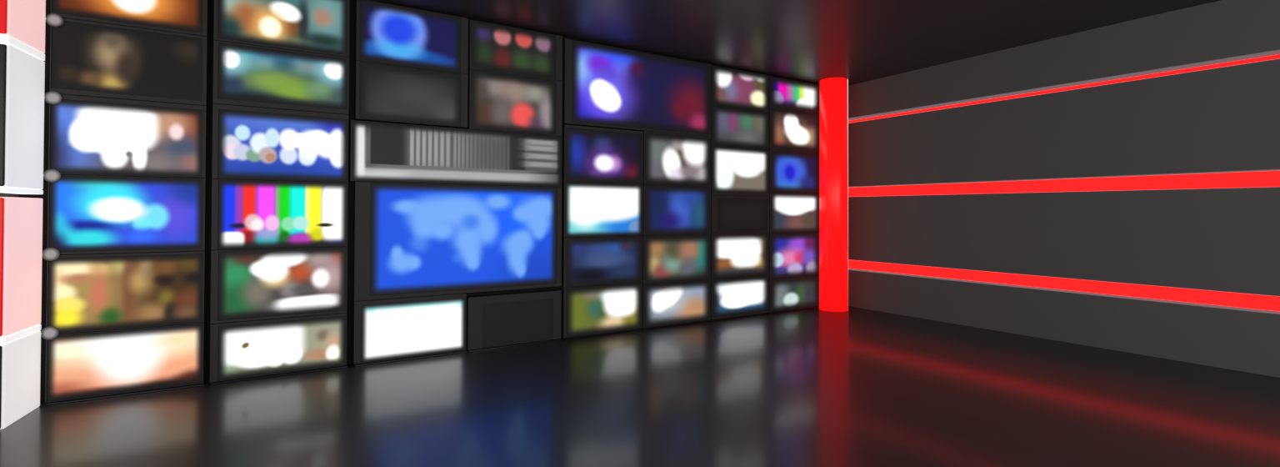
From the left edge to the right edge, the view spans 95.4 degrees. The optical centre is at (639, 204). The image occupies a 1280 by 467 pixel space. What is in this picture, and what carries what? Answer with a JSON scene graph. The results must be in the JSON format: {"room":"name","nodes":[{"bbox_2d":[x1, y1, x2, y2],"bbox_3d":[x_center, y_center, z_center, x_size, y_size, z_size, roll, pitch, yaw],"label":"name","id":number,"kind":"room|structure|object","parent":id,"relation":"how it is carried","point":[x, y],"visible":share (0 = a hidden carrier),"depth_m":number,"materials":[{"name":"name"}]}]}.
{"room":"television news studio","nodes":[
{"label":"television news studio","id":0,"kind":"room"},
{"bbox_2d":[20,0,769,402],"bbox_3d":[-1.685,-0.193,5.549,11.103,3.096,0.220,1,-1,-32],"label":"wall","id":1,"kind":"structure","parent":0,"point":[211,2],"depth_m":4.42,"materials":[{"name":"black"}]},
{"bbox_2d":[45,321,204,402],"bbox_3d":[-3.614,1.094,4.130,0.844,0.447,0.084,1,-1,-32],"label":"monitor","id":2,"kind":"object","parent":1,"relation":"attached to","point":[94,363],"visible":0.98,"depth_m":4.08,"materials":[{"name":"glass"}]},
{"bbox_2d":[45,380,205,405],"bbox_3d":[-3.604,1.327,4.126,0.844,0.014,0.099,1,-1,-32],"label":"trim","id":3,"kind":"structure","parent":1,"relation":"attached to","point":[203,383],"depth_m":4.07,"materials":[{"name":"black plastic"}]},
{"bbox_2d":[45,250,205,334],"bbox_3d":[-3.613,0.604,4.135,0.844,0.530,0.084,1,-1,-32],"label":"monitor","id":4,"kind":"object","parent":1,"relation":"attached to","point":[92,292],"visible":0.97,"depth_m":4.09,"materials":[{"name":"glass"}]},
{"bbox_2d":[47,174,206,254],"bbox_3d":[-3.611,0.068,4.141,0.844,0.538,0.084,1,-1,-32],"label":"monitor","id":5,"kind":"object","parent":1,"relation":"attached to","point":[87,214],"visible":0.97,"depth_m":4.09,"materials":[{"name":"glass"}]},
{"bbox_2d":[48,94,207,178],"bbox_3d":[-3.609,-0.473,4.147,0.844,0.539,0.084,1,-1,-32],"label":"monitor","id":6,"kind":"object","parent":1,"relation":"attached to","point":[97,136],"visible":0.97,"depth_m":4.10,"materials":[{"name":"glass"}]},
{"bbox_2d":[49,17,208,106],"bbox_3d":[-3.608,-1.001,4.153,0.844,0.515,0.084,1,-1,-32],"label":"monitor","id":7,"kind":"object","parent":1,"relation":"attached to","point":[88,58],"visible":0.97,"depth_m":4.11,"materials":[{"name":"glass"}]},
{"bbox_2d":[50,0,208,38],"bbox_3d":[-3.606,-1.513,4.158,0.844,0.505,0.084,1,-1,-32],"label":"monitor","id":8,"kind":"object","parent":1,"relation":"attached to","point":[187,17],"visible":0.96,"depth_m":4.16,"materials":[{"name":"glass"}]},
{"bbox_2d":[210,312,346,382],"bbox_3d":[-2.840,1.109,4.622,0.916,0.433,0.084,1,-1,-32],"label":"monitor","id":9,"kind":"object","parent":1,"relation":"attached to","point":[242,349],"visible":0.97,"depth_m":4.57,"materials":[{"name":"glass"}]},
{"bbox_2d":[210,246,347,324],"bbox_3d":[-2.838,0.617,4.627,0.916,0.548,0.084,1,-1,-32],"label":"monitor","id":10,"kind":"object","parent":1,"relation":"attached to","point":[257,283],"visible":0.97,"depth_m":4.58,"materials":[{"name":"glass"}]},
{"bbox_2d":[210,364,347,384],"bbox_3d":[-2.830,1.334,4.618,0.915,0.014,0.099,1,-1,-32],"label":"trim","id":11,"kind":"structure","parent":1,"relation":"attached to","point":[345,366],"depth_m":4.56,"materials":[{"name":"black plastic"}]},
{"bbox_2d":[210,179,348,249],"bbox_3d":[-2.837,0.075,4.633,0.916,0.531,0.084,1,-1,-32],"label":"monitor","id":12,"kind":"object","parent":1,"relation":"attached to","point":[247,214],"visible":1,"depth_m":4.58,"materials":[{"name":"glass"}]},
{"bbox_2d":[211,103,349,182],"bbox_3d":[-2.835,-0.474,4.639,0.916,0.563,0.084,1,-1,-32],"label":"monitor","id":13,"kind":"object","parent":1,"relation":"attached to","point":[249,142],"visible":0.98,"depth_m":4.59,"materials":[{"name":"glass"}]},
{"bbox_2d":[212,40,349,114],"bbox_3d":[-2.833,-0.995,4.645,0.916,0.475,0.084,1,-1,-32],"label":"monitor","id":14,"kind":"object","parent":1,"relation":"attached to","point":[247,75],"visible":0.97,"depth_m":4.60,"materials":[{"name":"glass"}]},
{"bbox_2d":[213,0,349,57],"bbox_3d":[-2.832,-1.492,4.650,0.916,0.515,0.084,1,-1,-32],"label":"monitor","id":15,"kind":"object","parent":1,"relation":"attached to","point":[322,27],"visible":0.95,"depth_m":4.63,"materials":[{"name":"glass"}]},
{"bbox_2d":[352,293,466,364],"bbox_3d":[-2.014,1.071,5.147,0.935,0.525,0.084,1,-1,-32],"label":"monitor","id":16,"kind":"object","parent":1,"relation":"attached to","point":[399,327],"visible":0.98,"depth_m":5.10,"materials":[{"name":"glass"}]},
{"bbox_2d":[354,350,467,366],"bbox_3d":[-2.005,1.343,5.143,0.935,0.014,0.099,1,-1,-32],"label":"trim","id":17,"kind":"structure","parent":1,"relation":"attached to","point":[465,351],"depth_m":5.08,"materials":[{"name":"black"}]},
{"bbox_2d":[355,60,468,128],"bbox_3d":[-2.007,-0.964,5.169,0.935,0.491,0.084,1,-1,-32],"label":"monitor","id":18,"kind":"object","parent":1,"relation":"attached to","point":[383,92],"visible":0.98,"depth_m":5.12,"materials":[{"name":"glass"}]},
{"bbox_2d":[355,0,468,74],"bbox_3d":[-2.006,-1.471,5.175,0.935,0.520,0.084,1,-1,-32],"label":"monitor","id":19,"kind":"object","parent":1,"relation":"attached to","point":[385,33],"visible":0.98,"depth_m":5.12,"materials":[{"name":"glass"}]},
{"bbox_2d":[349,120,562,186],"bbox_3d":[-1.622,-0.446,5.409,1.925,0.511,0.084,1,-1,-32],"label":"monitor","id":20,"kind":"object","parent":1,"relation":"attached to","point":[379,152],"visible":0.98,"depth_m":5.30,"materials":[{"name":"glass"}]},
{"bbox_2d":[353,181,561,300],"bbox_3d":[-1.609,0.311,5.411,1.888,1.000,0.084,1,-1,-32],"label":"monitor","id":21,"kind":"object","parent":1,"relation":"attached to","point":[410,239],"visible":1,"depth_m":5.31,"materials":[{"name":"glass"}]},
{"bbox_2d":[466,289,561,349],"bbox_3d":[-1.210,1.099,5.657,0.938,0.485,0.084,1,-1,-32],"label":"monitor","id":22,"kind":"object","parent":1,"relation":"attached to","point":[500,319],"visible":0.97,"depth_m":5.60,"materials":[{"name":"plastic"}]},
{"bbox_2d":[466,338,562,351],"bbox_3d":[-1.202,1.351,5.652,0.937,0.014,0.099,1,-1,-32],"label":"trim","id":23,"kind":"structure","parent":1,"relation":"attached to","point":[558,339],"depth_m":5.60,"materials":[{"name":"black"}]},
{"bbox_2d":[466,69,562,135],"bbox_3d":[-1.204,-0.978,5.680,0.938,0.557,0.084,1,-1,-32],"label":"monitor","id":24,"kind":"object","parent":1,"relation":"attached to","point":[498,102],"visible":0.95,"depth_m":5.63,"materials":[{"name":"glass"}]},
{"bbox_2d":[468,20,562,80],"bbox_3d":[-1.202,-1.486,5.685,0.938,0.455,0.084,1,-1,-32],"label":"monitor","id":25,"kind":"object","parent":1,"relation":"attached to","point":[492,47],"visible":0.95,"depth_m":5.63,"materials":[{"name":"glass"}]},
{"bbox_2d":[560,281,642,338],"bbox_3d":[-0.391,1.097,6.178,0.948,0.506,0.084,1,-1,-32],"label":"monitor","id":26,"kind":"object","parent":1,"relation":"attached to","point":[586,310],"visible":0.97,"depth_m":6.12,"materials":[{"name":"glass"}]},
{"bbox_2d":[560,235,643,287],"bbox_3d":[-0.389,0.590,6.183,0.948,0.505,0.084,1,-1,-32],"label":"monitor","id":27,"kind":"object","parent":1,"relation":"attached to","point":[586,261],"visible":0.97,"depth_m":6.13,"materials":[{"name":"glass"}]},
{"bbox_2d":[560,328,644,339],"bbox_3d":[-0.383,1.359,6.173,0.947,0.014,0.099,1,-1,-32],"label":"trim","id":28,"kind":"structure","parent":1,"relation":"attached to","point":[638,329],"depth_m":6.11,"materials":[{"name":"black"}]},
{"bbox_2d":[561,181,643,237],"bbox_3d":[-0.388,0.051,6.189,0.948,0.568,0.084,1,-1,-32],"label":"monitor","id":29,"kind":"object","parent":1,"relation":"attached to","point":[588,209],"visible":0.97,"depth_m":6.13,"materials":[{"name":"glass"}]},
{"bbox_2d":[561,124,643,184],"bbox_3d":[-0.386,-0.524,6.195,0.948,0.578,0.084,1,-1,-32],"label":"monitor","id":30,"kind":"object","parent":1,"relation":"attached to","point":[589,154],"visible":0.97,"depth_m":6.14,"materials":[{"name":"glass"}]},
{"bbox_2d":[562,38,711,136],"bbox_3d":[0.021,-1.252,6.460,1.908,0.862,0.084,1,-1,-32],"label":"monitor","id":31,"kind":"object","parent":1,"relation":"attached to","point":[607,87],"visible":0.95,"depth_m":6.36,"materials":[{"name":"glass"}]},
{"bbox_2d":[641,130,710,186],"bbox_3d":[0.424,-0.520,6.710,0.949,0.589,0.084,1,-1,-32],"label":"monitor","id":32,"kind":"object","parent":1,"relation":"attached to","point":[668,158],"visible":0.97,"depth_m":6.66,"materials":[{"name":"glass"}]},
{"bbox_2d":[642,279,710,328],"bbox_3d":[0.419,1.121,6.692,0.949,0.475,0.084,1,-1,-32],"label":"monitor","id":33,"kind":"object","parent":1,"relation":"attached to","point":[667,303],"visible":0.95,"depth_m":6.64,"materials":[{"name":"glass"}]},
{"bbox_2d":[642,234,710,284],"bbox_3d":[0.421,0.613,6.697,0.949,0.536,0.084,1,-1,-32],"label":"monitor","id":34,"kind":"object","parent":1,"relation":"attached to","point":[667,258],"visible":0.95,"depth_m":6.65,"materials":[{"name":"glass"}]},
{"bbox_2d":[643,184,710,235],"bbox_3d":[0.422,0.060,6.703,0.949,0.567,0.084,1,-1,-32],"label":"monitor","id":35,"kind":"object","parent":1,"relation":"attached to","point":[667,209],"visible":0.97,"depth_m":6.66,"materials":[{"name":"glass"}]},
{"bbox_2d":[643,320,711,329],"bbox_3d":[0.425,1.367,6.686,0.947,0.014,0.099,1,-1,-32],"label":"trim","id":36,"kind":"structure","parent":1,"relation":"attached to","point":[665,326],"depth_m":6.62,"materials":[{"name":"black"}]},
{"bbox_2d":[710,275,769,319],"bbox_3d":[1.228,1.128,7.206,0.944,0.476,0.084,1,-1,-32],"label":"monitor","id":37,"kind":"object","parent":1,"relation":"attached to","point":[742,296],"visible":0.95,"depth_m":7.16,"materials":[{"name":"glass"}]},
{"bbox_2d":[710,231,769,279],"bbox_3d":[1.230,0.612,7.212,0.944,0.552,0.084,1,-1,-32],"label":"monitor","id":38,"kind":"object","parent":1,"relation":"attached to","point":[739,254],"visible":0.95,"depth_m":7.17,"materials":[{"name":"glass"}]},
{"bbox_2d":[710,195,769,232],"bbox_3d":[1.232,0.112,7.217,0.944,0.445,0.084,1,-1,-32],"label":"monitor","id":39,"kind":"object","parent":1,"relation":"attached to","point":[728,213],"visible":0.95,"depth_m":7.17,"materials":[{"name":"glass"}]},
{"bbox_2d":[710,145,769,196],"bbox_3d":[1.233,-0.411,7.223,0.944,0.597,0.084,1,-1,-32],"label":"monitor","id":40,"kind":"object","parent":1,"relation":"attached to","point":[735,171],"visible":0.97,"depth_m":7.17,"materials":[{"name":"glass"}]},
{"bbox_2d":[710,105,769,149],"bbox_3d":[1.235,-0.948,7.229,0.944,0.474,0.084,1,-1,-32],"label":"monitor","id":41,"kind":"object","parent":1,"relation":"attached to","point":[730,127],"visible":0.95,"depth_m":7.18,"materials":[{"name":"glass"}]},
{"bbox_2d":[710,65,769,112],"bbox_3d":[1.236,-1.425,7.234,0.944,0.475,0.084,1,-1,-32],"label":"monitor","id":42,"kind":"object","parent":1,"relation":"attached to","point":[730,87],"visible":0.95,"depth_m":7.19,"materials":[{"name":"glass"}]},
{"bbox_2d":[710,312,769,320],"bbox_3d":[1.233,1.375,7.199,0.942,0.014,0.099,1,-1,-32],"label":"trim","id":43,"kind":"structure","parent":1,"relation":"attached to","point":[765,312],"depth_m":7.15,"materials":[{"name":"black"}]},
{"bbox_2d":[768,149,819,193],"bbox_3d":[2.042,-0.438,7.737,0.942,0.546,0.084,1,-1,-32],"label":"monitor","id":44,"kind":"object","parent":1,"relation":"attached to","point":[789,171],"visible":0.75,"depth_m":7.68,"materials":[{"name":"glass"}]},
{"bbox_2d":[769,275,819,312],"bbox_3d":[2.037,1.164,7.719,0.942,0.421,0.084,1,-1,-32],"label":"monitor","id":45,"kind":"object","parent":1,"relation":"attached to","point":[797,292],"visible":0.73,"depth_m":7.67,"materials":[{"name":"glass"}]},
{"bbox_2d":[769,232,819,279],"bbox_3d":[2.038,0.661,7.724,0.942,0.580,0.084,1,-1,-32],"label":"monitor","id":46,"kind":"object","parent":1,"relation":"attached to","point":[794,254],"visible":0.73,"depth_m":7.67,"materials":[{"name":"glass"}]},
{"bbox_2d":[769,191,819,233],"bbox_3d":[2.040,0.103,7.731,0.942,0.532,0.084,1,-1,-32],"label":"monitor","id":47,"kind":"object","parent":1,"relation":"attached to","point":[789,212],"visible":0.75,"depth_m":7.68,"materials":[{"name":"glass"}]},
{"bbox_2d":[769,106,819,153],"bbox_3d":[2.043,-0.983,7.742,0.942,0.541,0.084,1,-1,-32],"label":"monitor","id":48,"kind":"object","parent":1,"relation":"attached to","point":[789,129],"visible":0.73,"depth_m":7.69,"materials":[{"name":"glass"}]},
{"bbox_2d":[769,75,819,113],"bbox_3d":[2.045,-1.450,7.747,0.942,0.389,0.084,1,-1,-32],"label":"monitor","id":49,"kind":"object","parent":1,"relation":"attached to","point":[783,93],"visible":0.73,"depth_m":7.70,"materials":[{"name":"glass"}]},
{"bbox_2d":[770,306,819,313],"bbox_3d":[2.040,1.383,7.712,0.940,0.014,0.099,1,-1,-32],"label":"trim","id":50,"kind":"structure","parent":1,"relation":"attached to","point":[812,307],"depth_m":7.65,"materials":[{"name":"black"}]},
{"bbox_2d":[0,305,1279,466],"bbox_3d":[0.851,1.369,1.533,11.103,0.100,9.696,1,-1,-32],"label":"floor","id":51,"kind":"structure","parent":0,"point":[855,387],"depth_m":3.78,"materials":[{"name":"grey tile"}]},
{"bbox_2d":[0,0,45,429],"bbox_3d":[-4.189,-0.223,3.442,0.847,3.094,0.471,1,-1,-32],"label":"wall panel","id":52,"kind":"object","parent":51,"relation":"on","point":[22,22],"visible":1,"depth_m":3.60,"materials":[{"name":"white plastic"}]},
{"bbox_2d":[40,325,59,339],"bbox_3d":[-3.929,0.851,3.871,0.104,0.092,0.018,1,-1,-32],"label":"wall lamp","id":53,"kind":"object","parent":52,"relation":"attached to","point":[49,332],"visible":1,"depth_m":3.88,"materials":[{"name":"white glass"}]},
{"bbox_2d":[42,247,60,260],"bbox_3d":[-3.929,0.327,3.876,0.104,0.092,0.018,1,-1,-32],"label":"wall lamp","id":54,"kind":"object","parent":52,"relation":"attached to","point":[48,253],"visible":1,"depth_m":3.88,"materials":[{"name":"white glass"}]},
{"bbox_2d":[43,168,61,182],"bbox_3d":[-3.926,-0.196,3.883,0.104,0.092,0.018,1,-1,-32],"label":"wall lamp","id":55,"kind":"object","parent":52,"relation":"attached to","point":[52,175],"visible":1,"depth_m":3.88,"materials":[{"name":"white glass"}]},
{"bbox_2d":[44,90,62,104],"bbox_3d":[-3.925,-0.716,3.888,0.104,0.092,0.018,1,-1,-32],"label":"wall lamp","id":56,"kind":"object","parent":52,"relation":"attached to","point":[53,97],"visible":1,"depth_m":3.89,"materials":[{"name":"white glass"}]},
{"bbox_2d":[45,13,64,27],"bbox_3d":[-3.922,-1.237,3.894,0.104,0.092,0.018,1,-1,-32],"label":"wall lamp","id":57,"kind":"object","parent":52,"relation":"attached to","point":[55,20],"visible":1,"depth_m":3.90,"materials":[{"name":"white glass"}]},
{"bbox_2d":[819,77,848,311],"bbox_3d":[2.583,-0.141,7.779,0.370,3.066,0.370,1,-1,-32],"label":"pillar","id":58,"kind":"structure","parent":51,"relation":"on","point":[833,92],"depth_m":7.63,"materials":[{"name":"red paint"}]},
{"bbox_2d":[368,0,1219,85],"bbox_3d":[0.861,-1.941,1.569,11.103,0.435,9.696,1,-1,-32],"label":"ceiling","id":59,"kind":"structure","parent":0,"point":[806,41],"depth_m":5.59,"materials":[{"name":"grey"}]},
{"bbox_2d":[848,0,1279,377],"bbox_3d":[5.457,-0.184,4.343,0.340,3.096,9.476,1,-1,-32],"label":"wall","id":60,"kind":"structure","parent":0,"point":[1227,118],"depth_m":5.68,"materials":[{"name":"grey paint"}]},
{"bbox_2d":[848,259,1279,314],"bbox_3d":[5.399,0.792,4.297,0.207,0.146,9.456,1,-1,-32],"label":"light strip","id":61,"kind":"object","parent":60,"relation":"attached to","point":[1203,297],"visible":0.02,"depth_m":5.79,"materials":[{"name":"red plastic"}]},
{"bbox_2d":[848,169,1279,196],"bbox_3d":[5.402,-0.216,4.308,0.207,0.144,9.456,1,-1,-32],"label":"light strip","id":62,"kind":"object","parent":60,"relation":"attached to","point":[1266,177],"visible":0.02,"depth_m":5.82,"materials":[{"name":"red plastic"}]},
{"bbox_2d":[848,49,1279,123],"bbox_3d":[5.405,-1.200,4.319,0.207,0.075,9.456,1,-1,-32],"label":"light strip","id":63,"kind":"object","parent":60,"relation":"attached to","point":[1275,54],"visible":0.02,"depth_m":5.78,"materials":[{"name":"red"}]}
]}

